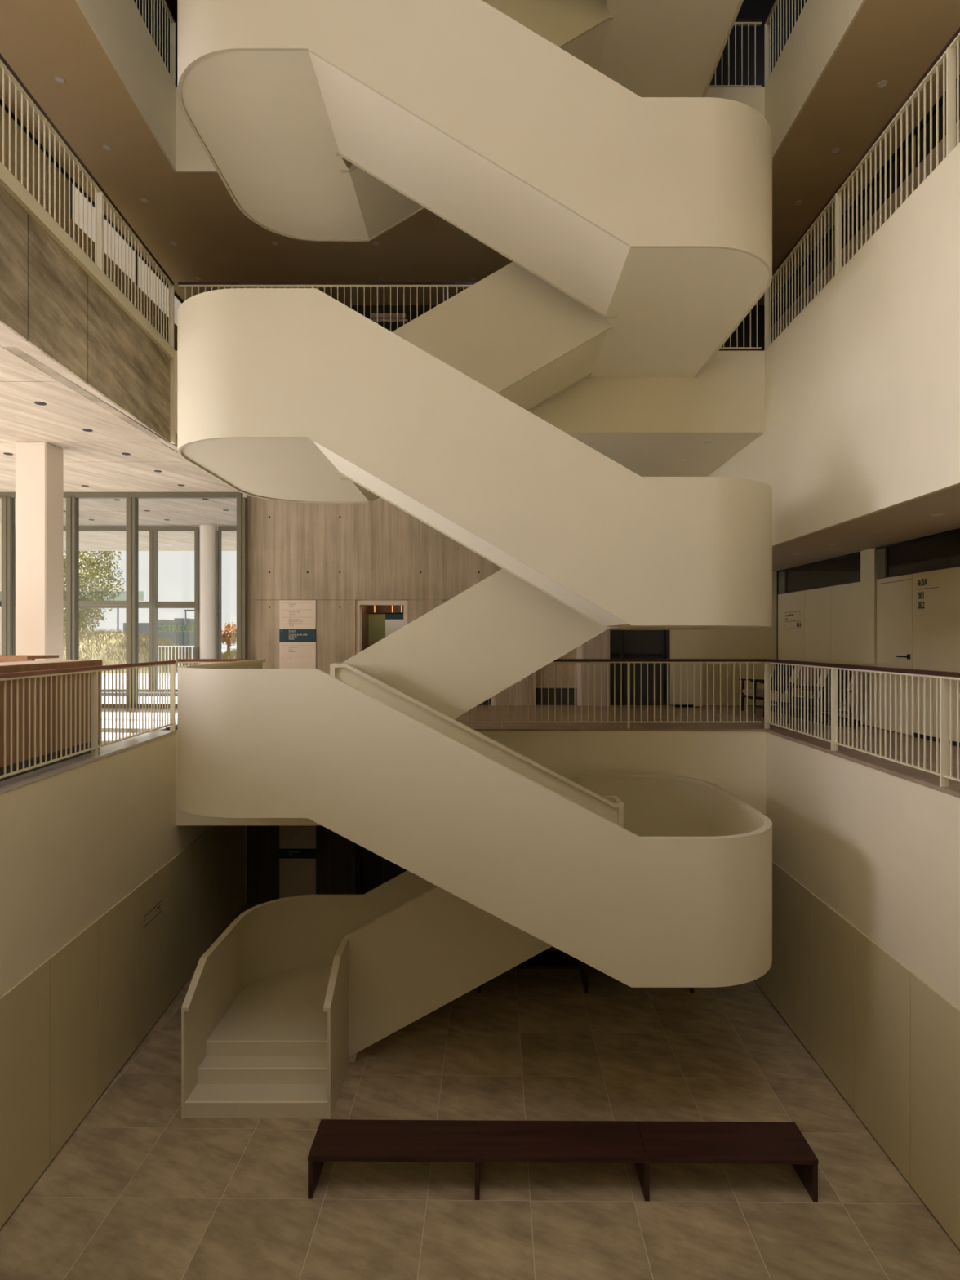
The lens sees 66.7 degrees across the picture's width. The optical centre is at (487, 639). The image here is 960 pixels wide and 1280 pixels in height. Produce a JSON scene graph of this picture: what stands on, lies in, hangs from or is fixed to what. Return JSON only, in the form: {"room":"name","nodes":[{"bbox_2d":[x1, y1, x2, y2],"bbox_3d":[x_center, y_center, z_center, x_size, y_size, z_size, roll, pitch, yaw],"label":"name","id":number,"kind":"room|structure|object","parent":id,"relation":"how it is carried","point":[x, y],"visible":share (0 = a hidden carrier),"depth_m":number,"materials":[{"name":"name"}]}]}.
{"room":"building atrium","nodes":[
{"label":"building atrium","id":0,"kind":"room"},
{"bbox_2d":[0,591,142,604],"bbox_3d":[-10.475,-0.960,17.025,4.850,0.320,0.090,0,0,0],"label":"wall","id":1,"kind":"structure","parent":0,"point":[81,602],"depth_m":16.98,"materials":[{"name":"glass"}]},
{"bbox_2d":[0,184,169,442],"bbox_3d":[-4.830,-3.605,8.101,0.424,1.270,5.834,0,0,-3],"label":"wall","id":2,"kind":"structure","parent":0,"point":[47,300],"depth_m":8.19,"materials":[{"name":"wood"}]},
{"bbox_2d":[0,163,175,359],"bbox_3d":[-4.775,-4.310,8.130,0.419,0.140,5.896,0,0,-3],"label":"ledge","id":3,"kind":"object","parent":2,"relation":"on","point":[7,181],"depth_m":8.10,"materials":[{"name":"paint"}]},
{"bbox_2d":[0,53,174,349],"bbox_3d":[-4.638,-4.910,8.185,0.072,1.061,5.881,0,0,-3],"label":"railing","id":4,"kind":"object","parent":3,"relation":"on","point":[101,197],"visible":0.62,"depth_m":8.42,"materials":[{"name":"beige metal"}]},
{"bbox_2d":[0,323,177,451],"bbox_3d":[-4.699,-3.120,10.050,0.439,0.300,9.700,0,0,0],"label":"soffit","id":5,"kind":"structure","parent":2,"relation":"attached to","point":[8,338],"depth_m":7.83,"materials":[{"name":"concrete"}]},
{"bbox_2d":[168,358,175,444],"bbox_3d":[-4.781,-3.605,11.045,0.080,1.270,0.070,0,0,0],"label":"trim","id":6,"kind":"structure","parent":2,"relation":"attached to","point":[172,362],"depth_m":11.01,"materials":[{"name":"paint"}]},
{"bbox_2d":[0,98,182,351],"bbox_3d":[-6.535,-5.730,10.698,0.270,2.740,10.996,0,0,0],"label":"wall","id":7,"kind":"structure","parent":0,"point":[6,108],"depth_m":10.79,"materials":[{"name":"paint"}]},
{"bbox_2d":[70,180,182,325],"bbox_3d":[-6.435,-6.775,13.300,0.030,0.570,4.200,0,0,0],"label":"window","id":8,"kind":"structure","parent":7,"relation":"in","point":[177,304],"depth_m":12.85,"materials":[{"name":"beige"}]},
{"bbox_2d":[0,733,246,1228],"bbox_3d":[-4.482,3.410,4.601,0.321,3.980,21.256,0,0,-3],"label":"wall","id":9,"kind":"structure","parent":0,"point":[87,851],"depth_m":8.30,"materials":[{"name":"paint"}]},
{"bbox_2d":[142,900,161,928],"bbox_3d":[-4.652,3.815,10.125,0.004,0.150,0.651,0,0,-3],"label":"wall sign","id":10,"kind":"object","parent":9,"relation":"attached to","point":[159,907],"visible":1,"depth_m":10.18,"materials":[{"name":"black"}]},
{"bbox_2d":[0,346,246,551],"bbox_3d":[-10.065,-3.195,14.850,10.270,0.450,19.300,0,0,0],"label":"ceiling","id":11,"kind":"structure","parent":0,"point":[95,460],"depth_m":12.53,"materials":[{"name":"wood"}]},
{"bbox_2d":[34,401,46,405],"bbox_3d":[-5.626,-2.966,9.168,0.130,0.008,0.130,0,0,0],"label":"recessed light","id":12,"kind":"object","parent":11,"relation":"in","point":[41,403],"visible":1,"depth_m":9.17,"materials":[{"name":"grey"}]},
{"bbox_2d":[82,428,93,431],"bbox_3d":[-5.677,-2.966,10.345,0.130,0.008,0.130,0,0,0],"label":"recessed light","id":13,"kind":"object","parent":11,"relation":"in","point":[83,429],"visible":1,"depth_m":10.34,"materials":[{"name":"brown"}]},
{"bbox_2d":[102,645,236,703],"bbox_3d":[-15.000,1.580,50.000,150.000,0.360,220.000,0,0,0],"label":"floor","id":14,"kind":"structure","parent":0,"point":[224,647],"depth_m":21.09,"materials":[{"name":"white"}]},
{"bbox_2d":[0,523,15,654],"bbox_3d":[-12.650,-0.795,18.900,0.680,4.350,0.680,0,0,0],"label":"column","id":15,"kind":"structure","parent":14,"relation":"on","point":[0,523],"depth_m":18.64,"materials":[{"name":"beige paint"}]},
{"bbox_2d":[63,551,103,635],"bbox_3d":[-26.456,-2.188,44.075,6.273,7.095,5.397,0,0,4],"label":"tree","id":16,"kind":"object","parent":14,"relation":"on","point":[87,551],"visible":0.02,"depth_m":44.15,"materials":[{"name":"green plant"}]},
{"bbox_2d":[63,551,124,635],"bbox_3d":[-21.926,-2.062,37.369,5.839,6.843,5.928,0,0,-24],"label":"tree","id":17,"kind":"object","parent":14,"relation":"on","point":[84,613],"visible":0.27,"depth_m":37.54,"materials":[{"name":"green plant"}]},
{"bbox_2d":[116,608,119,632],"bbox_3d":[-25.073,-0.545,50.000,0.800,3.890,0.240,0,0,0],"label":"street lamp","id":18,"kind":"object","parent":14,"relation":"on","point":[117,609],"visible":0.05,"depth_m":49.94,"materials":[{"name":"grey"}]},
{"bbox_2d":[63,627,194,673],"bbox_3d":[-17.200,0.428,33.000,7.800,1.964,6.400,0,0,0],"label":"grass mound","id":19,"kind":"object","parent":14,"relation":"on","point":[110,648],"visible":0.41,"depth_m":31.15,"materials":[{"name":"plant"}]},
{"bbox_2d":[63,526,199,692],"bbox_3d":[-13.785,-0.785,19.097,12.590,4.330,0.166,0,0,0],"label":"window","id":20,"kind":"structure","parent":14,"relation":"on","point":[153,604],"depth_m":19.02,"materials":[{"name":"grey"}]},
{"bbox_2d":[123,622,194,654],"bbox_3d":[-26.600,0.025,60.134,6.800,2.750,0.332,0,0,0],"label":"wall","id":21,"kind":"structure","parent":14,"relation":"on","point":[181,633],"depth_m":60.01,"materials":[{"name":"grey"}]},
{"bbox_2d":[158,619,173,622],"bbox_3d":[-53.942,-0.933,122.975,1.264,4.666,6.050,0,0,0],"label":"building","id":22,"kind":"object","parent":14,"relation":"on","point":[159,620],"visible":0.05,"depth_m":120.86,"materials":[{"name":"grey"}]},
{"bbox_2d":[158,645,194,677],"bbox_3d":[-11.200,0.818,27.000,2.024,1.165,0.050,0,0,0],"label":"fence","id":23,"kind":"object","parent":14,"relation":"on","point":[162,646],"visible":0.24,"depth_m":26.99,"materials":[{"name":"silver metal"}]},
{"bbox_2d":[173,617,194,622],"bbox_3d":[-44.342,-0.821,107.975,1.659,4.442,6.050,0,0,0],"label":"building","id":24,"kind":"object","parent":14,"relation":"on","point":[175,620],"visible":0.05,"depth_m":105.00,"materials":[{"name":"grey"}]},
{"bbox_2d":[183,609,194,622],"bbox_3d":[-25.393,-0.557,62.000,0.800,3.915,0.240,0,0,0],"label":"street lamp","id":25,"kind":"object","parent":14,"relation":"on","point":[184,611],"visible":0.52,"depth_m":61.94,"materials":[{"name":"grey metal"}]},
{"bbox_2d":[200,524,217,664],"bbox_3d":[-7.310,-0.795,19.100,0.430,4.350,0.430,0,0,0],"label":"column","id":26,"kind":"structure","parent":14,"relation":"on","point":[207,532],"depth_m":18.91,"materials":[{"name":"beige paint"}]},
{"bbox_2d":[186,647,236,665],"bbox_3d":[-10.608,0.823,34.000,5.318,1.174,4.800,0,0,0],"label":"grass mound","id":27,"kind":"object","parent":14,"relation":"on","point":[232,654],"visible":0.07,"depth_m":32.71,"materials":[{"name":"plant"}]},
{"bbox_2d":[215,526,236,658],"bbox_3d":[-6.025,-0.785,19.097,2.150,4.330,0.166,0,0,0],"label":"window","id":28,"kind":"structure","parent":14,"relation":"on","point":[218,533],"depth_m":19.02,"materials":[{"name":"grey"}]},
{"bbox_2d":[222,622,236,651],"bbox_3d":[-14.553,0.182,40.861,1.410,2.356,1.249,0,0,0],"label":"tree","id":29,"kind":"object","parent":14,"relation":"on","point":[231,631],"visible":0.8,"depth_m":40.69,"materials":[{"name":"brown plant"}]},
{"bbox_2d":[246,825,355,903],"bbox_3d":[-1.215,4.110,15.075,7.430,2.580,0.350,0,0,0],"label":"wall","id":30,"kind":"structure","parent":0,"point":[335,855],"depth_m":14.90,"materials":[{"name":"wood"}]},
{"bbox_2d":[279,825,315,898],"bbox_3d":[-3.880,4.250,14.887,0.740,2.100,0.024,0,0,0],"label":"sign","id":31,"kind":"object","parent":30,"relation":"attached to","point":[297,843],"visible":0.78,"depth_m":14.88,"materials":[{"name":"beige"}]},
{"bbox_2d":[355,843,407,894],"bbox_3d":[-2.175,4.319,15.090,1.070,2.162,0.280,0,0,0],"label":"door","id":32,"kind":"structure","parent":30,"relation":"in","point":[373,870],"depth_m":15.12,"materials":[{"name":"grey paint"}]},
{"bbox_2d":[246,494,609,706],"bbox_3d":[-1.215,-0.890,15.074,7.430,4.500,0.352,0,0,0],"label":"wall","id":33,"kind":"structure","parent":0,"point":[335,555],"depth_m":14.90,"materials":[{"name":"wood"}]},
{"bbox_2d":[0,492,247,707],"bbox_3d":[-9.935,-0.795,14.747,10.100,4.350,0.166,0,0,0],"label":"window","id":34,"kind":"structure","parent":33,"relation":"in","point":[7,498],"depth_m":14.67,"materials":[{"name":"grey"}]},
{"bbox_2d":[279,600,315,668],"bbox_3d":[-3.880,0.205,14.887,0.740,2.010,0.024,0,0,0],"label":"sign","id":35,"kind":"object","parent":33,"relation":"attached to","point":[297,618],"visible":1,"depth_m":14.88,"materials":[{"name":"beige plastic"}]},
{"bbox_2d":[355,600,407,653],"bbox_3d":[-2.175,0.279,15.090,1.070,2.162,0.280,0,0,0],"label":"door frame","id":36,"kind":"structure","parent":33,"relation":"in","point":[359,603],"depth_m":14.95,"materials":[{"name":"beige wood"}]},
{"bbox_2d":[361,605,403,650],"bbox_3d":[-2.150,0.113,16.100,1.300,2.505,1.600,0,0,0],"label":"doorway","id":37,"kind":"object","parent":33,"relation":"in","point":[375,627],"visible":0.23,"depth_m":16.82,"materials":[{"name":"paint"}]},
{"bbox_2d":[442,600,494,705],"bbox_3d":[-0.385,0.279,15.090,1.070,2.162,0.280,0,0,0],"label":"door","id":38,"kind":"structure","parent":33,"relation":"in","point":[491,700],"depth_m":14.95,"materials":[{"name":"beige wood"}]},
{"bbox_2d":[531,644,582,705],"bbox_3d":[1.415,0.279,15.090,1.030,2.162,0.280,0,0,0],"label":"door","id":39,"kind":"structure","parent":33,"relation":"in","point":[576,653],"depth_m":15.11,"materials":[{"name":"beige"}]},
{"bbox_2d":[175,351,764,437],"bbox_3d":[-0.305,-3.760,11.210,9.011,1.240,0.300,0,0,0],"label":"wall","id":40,"kind":"structure","parent":0,"point":[726,399],"depth_m":11.06,"materials":[{"name":"paint"}]},
{"bbox_2d":[177,281,477,331],"bbox_3d":[-1.605,-4.910,11.120,6.211,1.061,0.072,0,0,0],"label":"railing","id":41,"kind":"object","parent":40,"relation":"on","point":[180,284],"visible":0.28,"depth_m":11.10,"materials":[{"name":"beige metal"}]},
{"bbox_2d":[720,302,761,349],"bbox_3d":[3.685,-4.910,11.120,0.970,1.061,0.072,0,0,0],"label":"railing","id":42,"kind":"object","parent":40,"relation":"on","point":[723,347],"visible":0.26,"depth_m":11.11,"materials":[{"name":"beige metal"}]},
{"bbox_2d":[133,0,806,87],"bbox_3d":[-0.200,-11.350,4.850,12.800,0.300,21.700,0,0,0],"label":"ceiling","id":43,"kind":"structure","parent":0,"point":[749,9],"depth_m":13.58,"materials":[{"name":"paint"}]},
{"bbox_2d":[0,902,959,1279],"bbox_3d":[0.000,5.550,5.035,12.400,0.300,22.071,0,0,0],"label":"floor","id":44,"kind":"structure","parent":0,"point":[139,1190],"depth_m":7.26,"materials":[{"name":"beige tile"}]},
{"bbox_2d":[177,0,772,1119],"bbox_3d":[-0.140,-3.000,9.203,6.620,16.800,3.706,0,0,0],"label":"staircase","id":45,"kind":"structure","parent":44,"relation":"on","point":[581,143],"depth_m":7.46,"materials":[{"name":"beige paint"}]},
{"bbox_2d":[307,1119,818,1202],"bbox_3d":[0.718,5.191,7.274,4.902,0.417,0.550,0,0,1],"label":"bench","id":46,"kind":"object","parent":44,"relation":"on","point":[642,1144],"visible":1,"depth_m":7.20,"materials":[{"name":"brown wood"}]},
{"bbox_2d":[478,951,693,993],"bbox_3d":[0.693,5.191,11.394,4.902,0.417,0.550,0,0,1],"label":"bench","id":47,"kind":"object","parent":44,"relation":"on","point":[544,959],"visible":0.21,"depth_m":11.23,"materials":[{"name":"brown wood"}]},
{"bbox_2d":[0,0,959,305],"bbox_3d":[-0.175,-7.250,4.850,12.850,0.299,21.700,0,0,0],"label":"ceiling","id":48,"kind":"structure","parent":0,"point":[895,42],"depth_m":10.85,"materials":[{"name":"paint"}]},
{"bbox_2d":[53,75,65,83],"bbox_3d":[-5.428,-7.096,9.242,0.120,0.008,0.120,0,0,0],"label":"recessed light","id":49,"kind":"object","parent":48,"relation":"in","point":[59,79],"visible":1,"depth_m":9.24,"materials":[{"name":"beige"}]},
{"bbox_2d":[102,144,111,150],"bbox_3d":[-5.494,-7.096,10.516,0.120,0.008,0.120,0,0,0],"label":"recessed light","id":50,"kind":"object","parent":48,"relation":"in","point":[106,147],"visible":1,"depth_m":10.51,"materials":[{"name":"beige"}]},
{"bbox_2d":[140,198,148,203],"bbox_3d":[-5.548,-7.096,11.789,0.120,0.008,0.120,0,0,0],"label":"recessed light","id":51,"kind":"object","parent":48,"relation":"in","point":[144,200],"visible":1,"depth_m":11.78,"materials":[{"name":"beige"}]},
{"bbox_2d":[169,241,177,245],"bbox_3d":[-5.632,-7.096,13.065,0.120,0.008,0.120,0,0,0],"label":"recessed light","id":52,"kind":"object","parent":48,"relation":"in","point":[174,243],"visible":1,"depth_m":13.07,"materials":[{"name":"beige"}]},
{"bbox_2d":[271,241,278,245],"bbox_3d":[-3.808,-7.096,13.065,0.120,0.008,0.120,0,0,0],"label":"recessed light","id":53,"kind":"object","parent":48,"relation":"in","point":[275,243],"visible":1,"depth_m":13.07,"materials":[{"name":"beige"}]},
{"bbox_2d":[372,241,378,245],"bbox_3d":[-2.007,-7.096,13.065,0.120,0.008,0.120,0,0,0],"label":"recessed light","id":54,"kind":"object","parent":48,"relation":"in","point":[375,243],"visible":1,"depth_m":13.07,"materials":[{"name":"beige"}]},
{"bbox_2d":[795,200,802,205],"bbox_3d":[5.059,-7.096,11.858,0.120,0.008,0.120,0,0,0],"label":"recessed light","id":55,"kind":"object","parent":48,"relation":"in","point":[798,202],"visible":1,"depth_m":11.85,"materials":[{"name":"beige metal"}]},
{"bbox_2d":[831,147,839,153],"bbox_3d":[5.056,-7.096,10.585,0.120,0.008,0.120,0,0,0],"label":"recessed light","id":56,"kind":"object","parent":48,"relation":"in","point":[835,150],"visible":1,"depth_m":10.58,"materials":[{"name":"beige"}]},
{"bbox_2d":[877,80,888,88],"bbox_3d":[5.047,-7.096,9.317,0.120,0.008,0.120,0,0,0],"label":"recessed light","id":57,"kind":"object","parent":48,"relation":"in","point":[883,83],"visible":1,"depth_m":9.32,"materials":[{"name":"beige"}]},
{"bbox_2d":[0,703,959,798],"bbox_3d":[-4.393,2.092,4.750,21.615,1.465,21.500,0,0,0],"label":"floor","id":58,"kind":"structure","parent":0,"point":[478,726],"depth_m":11.17,"materials":[{"name":"grey paint"}]},
{"bbox_2d":[0,654,58,662],"bbox_3d":[-7.300,0.800,9.850,2.600,1.160,0.700,0,0,0],"label":"reception desk","id":59,"kind":"object","parent":58,"relation":"on","point":[3,658],"visible":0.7,"depth_m":9.60,"materials":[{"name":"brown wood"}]},
{"bbox_2d":[15,441,63,660],"bbox_3d":[-6.870,-0.795,11.185,0.460,4.350,0.470,0,0,0],"label":"column","id":60,"kind":"structure","parent":58,"relation":"on","point":[39,465],"depth_m":10.95,"materials":[{"name":"beige paint"}]},
{"bbox_2d":[0,659,102,781],"bbox_3d":[-4.939,0.817,6.006,0.599,1.126,6.299,0,0,-3],"label":"railing","id":61,"kind":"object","parent":58,"relation":"on","point":[35,665],"depth_m":7.79,"materials":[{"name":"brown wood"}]},
{"bbox_2d":[0,660,102,673],"bbox_3d":[-4.939,0.305,6.006,0.599,0.090,6.299,0,0,-3],"label":"countertop","id":62,"kind":"structure","parent":61,"relation":"on","point":[24,668],"depth_m":7.87,"materials":[{"name":"brown wood"}]},
{"bbox_2d":[0,660,175,778],"bbox_3d":[-4.520,0.850,6.710,0.072,1.061,8.836,0,0,-3],"label":"railing","id":63,"kind":"object","parent":58,"relation":"on","point":[94,670],"visible":1,"depth_m":8.57,"materials":[{"name":"white metal"}]},
{"bbox_2d":[177,658,257,665],"bbox_3d":[-4.115,0.830,11.120,1.191,1.061,0.072,0,0,0],"label":"railing","id":64,"kind":"object","parent":58,"relation":"on","point":[180,660],"visible":0.25,"depth_m":11.09,"materials":[{"name":"red wood"}]},
{"bbox_2d":[175,729,765,825],"bbox_3d":[-0.255,2.103,11.185,8.971,1.445,0.250,0,0,0],"label":"slab edge","id":65,"kind":"structure","parent":58,"relation":"attached to","point":[735,762],"depth_m":11.06,"materials":[{"name":"paint"}]},
{"bbox_2d":[455,658,765,728],"bbox_3d":[1.265,0.830,11.120,5.930,1.061,0.072,0,0,0],"label":"railing","id":66,"kind":"object","parent":58,"relation":"on","point":[628,661],"visible":0.55,"depth_m":11.11,"materials":[{"name":"beige metal"}]},
{"bbox_2d":[670,662,702,707],"bbox_3d":[3.990,0.885,14.655,0.540,0.950,0.410,0,0,0],"label":"base cabinet","id":67,"kind":"object","parent":58,"relation":"on","point":[691,665],"visible":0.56,"depth_m":14.50,"materials":[{"name":"beige paint"}]},
{"bbox_2d":[738,663,794,714],"bbox_3d":[5.207,0.882,13.550,0.854,0.963,0.670,0,0,0],"label":"armchair","id":68,"kind":"object","parent":58,"relation":"on","point":[758,693],"visible":0.46,"depth_m":13.34,"materials":[{"name":"black wood"}]},
{"bbox_2d":[742,687,777,697],"bbox_3d":[5.116,1.000,13.550,0.586,0.174,0.550,0,0,0],"label":"seat cushion","id":69,"kind":"object","parent":68,"relation":"on","point":[759,692],"depth_m":13.38,"materials":[{"name":"beige fabric"}]},
{"bbox_2d":[770,663,793,693],"bbox_3d":[5.438,0.710,13.550,0.303,0.620,0.550,0,0,0],"label":"cushion","id":70,"kind":"object","parent":68,"relation":"on","point":[776,664],"depth_m":13.37,"materials":[{"name":"beige fabric"}]},
{"bbox_2d":[760,666,822,720],"bbox_3d":[5.207,0.882,12.450,0.854,0.963,0.670,0,0,0],"label":"armchair","id":71,"kind":"object","parent":58,"relation":"on","point":[806,668],"visible":0.31,"depth_m":12.21,"materials":[{"name":"black wood"}]},
{"bbox_2d":[770,692,803,702],"bbox_3d":[5.116,1.000,12.450,0.586,0.174,0.550,0,0,0],"label":"seat cushion","id":72,"kind":"object","parent":71,"relation":"on","point":[771,692],"depth_m":12.24,"materials":[{"name":"beige fabric"}]},
{"bbox_2d":[792,666,820,697],"bbox_3d":[5.438,0.710,12.450,0.303,0.620,0.550,0,0,0],"label":"cushion","id":73,"kind":"object","parent":71,"relation":"on","point":[806,668],"depth_m":12.28,"materials":[{"name":"beige fabric"}]},
{"bbox_2d":[784,668,854,728],"bbox_3d":[5.207,0.882,11.400,0.854,0.963,0.670,0,0,0],"label":"armchair","id":74,"kind":"object","parent":58,"relation":"on","point":[838,670],"visible":0.47,"depth_m":11.15,"materials":[{"name":"black wood"}]},
{"bbox_2d":[790,696,839,710],"bbox_3d":[5.116,1.000,11.400,0.586,0.174,0.550,0,0,0],"label":"seat cushion","id":75,"kind":"object","parent":74,"relation":"on","point":[823,697],"depth_m":11.15,"materials":[{"name":"beige fabric"}]},
{"bbox_2d":[818,668,852,703],"bbox_3d":[5.438,0.710,11.400,0.303,0.620,0.550,0,0,0],"label":"cushion","id":76,"kind":"object","parent":74,"relation":"on","point":[838,670],"depth_m":11.17,"materials":[{"name":"beige fabric"}]},
{"bbox_2d":[764,658,959,786],"bbox_3d":[4.222,0.830,6.716,0.072,1.061,8.833,0,0,1],"label":"railing","id":77,"kind":"object","parent":58,"relation":"on","point":[944,677],"visible":1,"depth_m":7.85,"materials":[{"name":"white metal"}]},
{"bbox_2d":[346,305,764,351],"bbox_3d":[-0.250,-5.730,15.600,12.300,2.740,0.200,0,0,0],"label":"wall","id":78,"kind":"structure","parent":0,"point":[361,308],"depth_m":15.50,"materials":[{"name":"grey paint"}]},
{"bbox_2d":[371,313,408,322],"bbox_3d":[-2.089,-6.811,15.430,0.800,0.130,0.140,0,0,0],"label":"wall light","id":79,"kind":"object","parent":78,"relation":"attached to","point":[380,316],"visible":0.95,"depth_m":15.39,"materials":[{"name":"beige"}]},
{"bbox_2d":[574,437,756,476],"bbox_3d":[-0.300,-3.240,13.330,9.000,0.200,3.940,0,0,0],"label":"ceiling","id":80,"kind":"structure","parent":0,"point":[644,456],"depth_m":12.26,"materials":[{"name":"paint"}]},
{"bbox_2d":[670,571,777,705],"bbox_3d":[4.875,-0.890,15.100,2.150,4.500,0.200,0,0,0],"label":"wall","id":81,"kind":"structure","parent":0,"point":[761,642],"depth_m":15.00,"materials":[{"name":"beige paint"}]},
{"bbox_2d":[706,142,959,546],"bbox_3d":[4.173,-2.880,4.600,0.060,3.000,21.201,0,0,1],"label":"wall","id":82,"kind":"structure","parent":0,"point":[862,386],"depth_m":7.88,"materials":[{"name":"paint"}]},
{"bbox_2d":[754,732,959,1249],"bbox_3d":[4.303,3.403,4.600,0.322,3.994,21.204,0,0,1],"label":"wall","id":83,"kind":"structure","parent":0,"point":[864,970],"depth_m":7.85,"materials":[{"name":"paint"}]},
{"bbox_2d":[770,74,959,343],"bbox_3d":[6.065,-5.730,5.098,0.270,2.740,22.196,0,0,0],"label":"wall","id":84,"kind":"structure","parent":0,"point":[940,100],"depth_m":11.32,"materials":[{"name":"white paint"}]},
{"bbox_2d":[772,484,959,571],"bbox_3d":[5.253,-1.550,4.600,2.287,0.300,21.200,0,0,0],"label":"ceiling","id":85,"kind":"structure","parent":0,"point":[913,519],"depth_m":9.42,"materials":[{"name":"paint"}]},
{"bbox_2d":[931,513,943,515],"bbox_3d":[5.047,-1.396,8.177,0.120,0.008,0.120,0,0,0],"label":"recessed light","id":86,"kind":"object","parent":85,"relation":"in","point":[936,514],"visible":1,"depth_m":8.16,"materials":[{"name":"beige"}]},
{"bbox_2d":[777,528,959,746],"bbox_3d":[6.085,-0.070,4.600,0.330,2.860,21.200,0,0,0],"label":"wall","id":87,"kind":"structure","parent":0,"point":[838,624],"depth_m":11.42,"materials":[{"name":"grey paint"}]},
{"bbox_2d":[784,611,800,629],"bbox_3d":[5.949,-0.369,14.220,0.005,0.338,0.760,0,0,0],"label":"wall sign","id":88,"kind":"object","parent":87,"relation":"attached to","point":[786,619],"visible":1,"depth_m":14.31,"materials":[{"name":"black plastic"}]},
{"bbox_2d":[778,554,860,594],"bbox_3d":[5.962,-1.144,13.250,0.036,0.452,3.300,0,0,0],"label":"window","id":89,"kind":"structure","parent":87,"relation":"in","point":[843,571],"depth_m":13.01,"materials":[{"name":"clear glass"}]},
{"bbox_2d":[876,579,912,735],"bbox_3d":[5.938,0.256,10.687,0.105,2.188,0.926,0,0,0],"label":"door","id":90,"kind":"structure","parent":87,"relation":"in","point":[894,599],"depth_m":10.65,"materials":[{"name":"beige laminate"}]},
{"bbox_2d":[876,531,959,579],"bbox_3d":[5.962,-1.144,7.665,0.036,0.452,6.930,0,0,0],"label":"window","id":91,"kind":"structure","parent":87,"relation":"in","point":[940,552],"depth_m":10.09,"materials":[{"name":"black glass"}]},
{"bbox_2d":[917,577,938,608],"bbox_3d":[5.949,-0.626,9.849,0.005,0.409,0.458,0,0,0],"label":"room sign","id":92,"kind":"object","parent":87,"relation":"attached to","point":[925,582],"visible":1,"depth_m":9.98,"materials":[{"name":"black plastic"}]},
{"bbox_3d":[5.237,-4.245,2.680,2.253,0.230,17.360,0,0,0],"label":"floor","id":93,"kind":"structure","parent":0,"visible":0},
{"bbox_2d":[764,26,959,351],"bbox_3d":[4.222,-4.910,6.716,0.072,1.061,8.833,0,0,1],"label":"railing","id":94,"kind":"object","parent":93,"relation":"on","point":[948,51],"visible":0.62,"depth_m":7.93,"materials":[{"name":"white metal"}]},
{"bbox_3d":[-0.175,-8.225,4.850,12.850,0.290,21.700,0,0,0],"label":"floor","id":95,"kind":"structure","parent":0,"visible":0},
{"bbox_2d":[135,0,175,85],"bbox_3d":[-4.618,-8.911,8.185,0.072,1.061,5.881,0,0,-3],"label":"railing","id":96,"kind":"object","parent":95,"relation":"on","point":[172,22],"visible":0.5,"depth_m":10.79,"materials":[{"name":"beige metal"}]},
{"bbox_2d":[75,0,866,173],"bbox_3d":[-0.265,-7.740,2.545,8.991,1.280,17.090,0,0,0],"label":"slab edge","id":97,"kind":"structure","parent":95,"relation":"attached to","point":[821,26],"depth_m":9.89,"materials":[{"name":"paint"}]},
{"bbox_2d":[708,18,761,87],"bbox_3d":[3.570,-8.911,11.120,1.200,1.061,0.072,0,0,0],"label":"railing","id":98,"kind":"object","parent":95,"relation":"on","point":[739,22],"visible":0.48,"depth_m":11.11,"materials":[{"name":"beige metal"}]},
{"bbox_2d":[764,0,804,87],"bbox_3d":[4.222,-8.911,6.716,0.072,1.061,8.833,0,0,1],"label":"railing","id":99,"kind":"object","parent":95,"relation":"on","point":[766,26],"visible":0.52,"depth_m":10.82,"materials":[{"name":"beige metal"}]},
{"bbox_3d":[3.150,-2.065,15.100,1.300,2.150,0.200,0,0,0],"label":"wall","id":100,"kind":"structure","parent":0,"visible":0},
{"bbox_2d":[609,630,670,704],"bbox_3d":[3.150,0.185,15.330,1.300,2.350,0.260,0,0,0],"label":"door","id":101,"kind":"structure","parent":100,"relation":"in","point":[624,644],"depth_m":15.34,"materials":[{"name":"grey paint"}]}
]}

